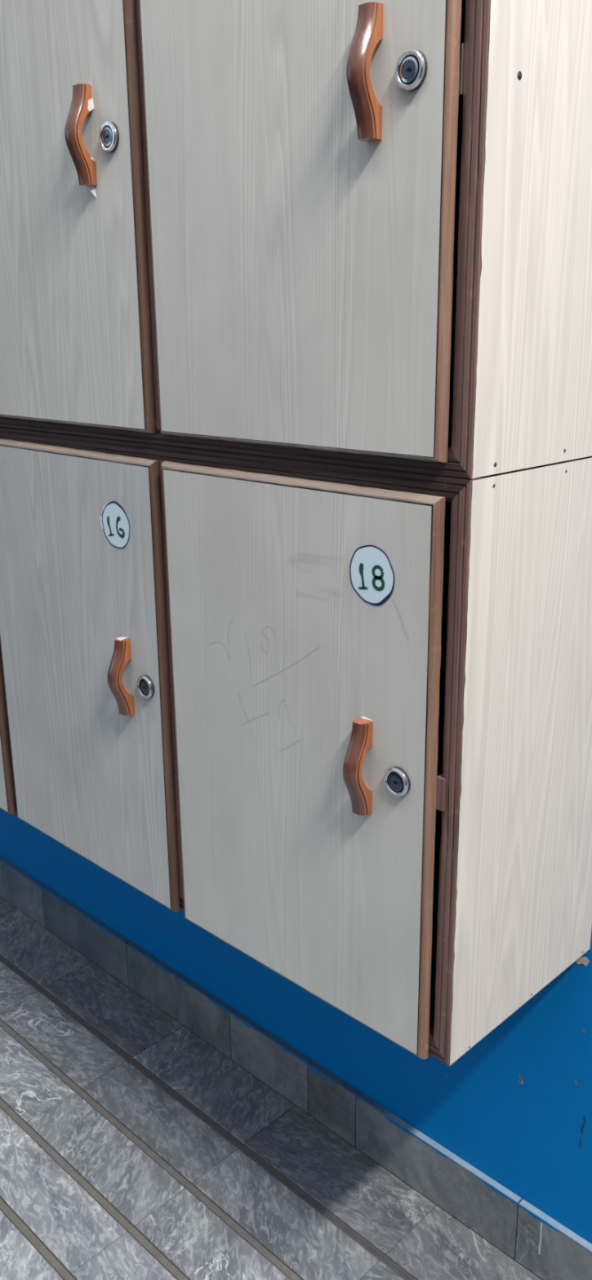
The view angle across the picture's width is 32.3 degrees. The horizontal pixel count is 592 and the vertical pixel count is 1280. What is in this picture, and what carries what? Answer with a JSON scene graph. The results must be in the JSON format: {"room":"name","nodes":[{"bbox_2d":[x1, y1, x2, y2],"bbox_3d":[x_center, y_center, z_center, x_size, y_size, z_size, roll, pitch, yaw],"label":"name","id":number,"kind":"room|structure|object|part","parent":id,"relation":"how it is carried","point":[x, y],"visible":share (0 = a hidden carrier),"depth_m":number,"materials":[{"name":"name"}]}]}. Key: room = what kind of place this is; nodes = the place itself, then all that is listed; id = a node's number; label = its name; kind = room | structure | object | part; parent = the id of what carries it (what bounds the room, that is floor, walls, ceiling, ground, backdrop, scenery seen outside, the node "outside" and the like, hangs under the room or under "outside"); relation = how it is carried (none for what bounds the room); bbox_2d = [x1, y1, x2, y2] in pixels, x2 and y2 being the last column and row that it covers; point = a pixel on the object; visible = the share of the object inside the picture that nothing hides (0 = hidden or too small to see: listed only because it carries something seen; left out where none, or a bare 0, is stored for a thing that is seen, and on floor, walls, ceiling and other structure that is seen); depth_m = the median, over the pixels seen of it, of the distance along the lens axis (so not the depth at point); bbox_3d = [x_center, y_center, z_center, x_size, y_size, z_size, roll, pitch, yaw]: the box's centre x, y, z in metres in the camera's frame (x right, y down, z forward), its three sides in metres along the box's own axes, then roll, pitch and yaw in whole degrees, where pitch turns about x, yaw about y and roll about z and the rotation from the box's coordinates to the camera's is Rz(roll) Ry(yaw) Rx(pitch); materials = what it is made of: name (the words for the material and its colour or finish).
{"room":"changing room","nodes":[
{"label":"changing room","id":0,"kind":"room"},
{"bbox_2d":[0,896,542,1279],"bbox_3d":[-0.923,1.042,1.147,6.600,0.050,2.479,16,23,42],"label":"floor","id":1,"kind":"structure","parent":0,"point":[132,1147],"depth_m":1.65,"materials":[{"name":"grey stone"}]},
{"bbox_2d":[0,808,591,1244],"bbox_3d":[-0.089,-0.623,1.541,6.600,2.920,0.150,16,23,42],"label":"wall","id":2,"kind":"structure","parent":0,"point":[516,1106],"depth_m":1.54,"materials":[{"name":"blue paint"}]},
{"bbox_2d":[0,426,591,1066],"bbox_3d":[-0.359,-0.039,1.650,1.701,0.623,0.334,16,23,42],"label":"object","id":3,"kind":"object","parent":2,"relation":"attached to","point":[332,718],"visible":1,"depth_m":1.13,"materials":[{"name":"laminate"}]},
{"bbox_3d":[-0.605,-0.043,1.706,0.387,0.592,0.010,16,24,42],"label":"door","id":4,"kind":"part","parent":3,"relation":"part of","materials":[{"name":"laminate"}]},
{"bbox_3d":[-0.306,0.039,1.424,0.387,0.592,0.010,16,24,42],"label":"door","id":5,"kind":"part","parent":3,"relation":"part of","materials":[{"name":"laminate"}]},
{"bbox_3d":[-0.227,0.049,1.318,0.016,0.102,0.029,16,24,42],"label":"handle","id":6,"kind":"part","parent":3,"relation":"part of","materials":[{"name":"brown wood"}]},
{"bbox_2d":[0,0,591,479],"bbox_3d":[-0.366,-0.633,1.467,1.702,0.620,0.334,16,23,42],"label":"upper cabinet","id":7,"kind":"object","parent":3,"relation":"on","point":[351,233],"visible":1,"depth_m":0.97,"materials":[{"name":"laminate"}]},
{"bbox_3d":[-0.313,-0.568,1.237,0.387,0.592,0.010,16,24,42],"label":"door","id":8,"kind":"part","parent":7,"relation":"part of","materials":[{"name":"laminate"}]},
{"bbox_3d":[-0.241,-0.561,1.137,0.016,0.102,0.029,16,24,42],"label":"handle","id":9,"kind":"part","parent":7,"relation":"part of","materials":[{"name":"brown wood"}]},
{"bbox_3d":[-0.016,-0.485,0.957,0.387,0.592,0.010,16,23,42],"label":"door","id":10,"kind":"part","parent":7,"relation":"part of","materials":[{"name":"laminate"}]},
{"bbox_3d":[0.057,-0.475,0.856,0.016,0.102,0.029,16,23,42],"label":"handle","id":11,"kind":"part","parent":7,"relation":"part of","materials":[{"name":"brown wood"}]},
{"bbox_3d":[0.248,-0.471,0.914,0.016,0.619,0.293,16,23,42],"label":"panel","id":12,"kind":"part","parent":7,"relation":"part of","materials":[{"name":"laminate"}]},
{"bbox_3d":[-0.009,0.123,1.144,0.387,0.592,0.010,16,23,42],"label":"door","id":13,"kind":"part","parent":3,"relation":"part of","materials":[{"name":"laminate"}]},
{"bbox_3d":[0.062,0.133,1.045,0.016,0.102,0.029,16,23,42],"label":"handle","id":14,"kind":"part","parent":3,"relation":"part of","materials":[{"name":"brown wood"}]},
{"bbox_3d":[0.256,0.122,1.096,0.016,0.619,0.293,16,23,42],"label":"panel","id":15,"kind":"part","parent":3,"relation":"part of","materials":[{"name":"laminate"}]},
{"bbox_2d":[0,856,591,1279],"bbox_3d":[-0.115,0.726,1.880,6.160,0.104,0.012,16,23,42],"label":"baseboard","id":16,"kind":"structure","parent":2,"relation":"attached to","point":[544,1246],"depth_m":1.71,"materials":[{"name":"grey stone"}]}
]}

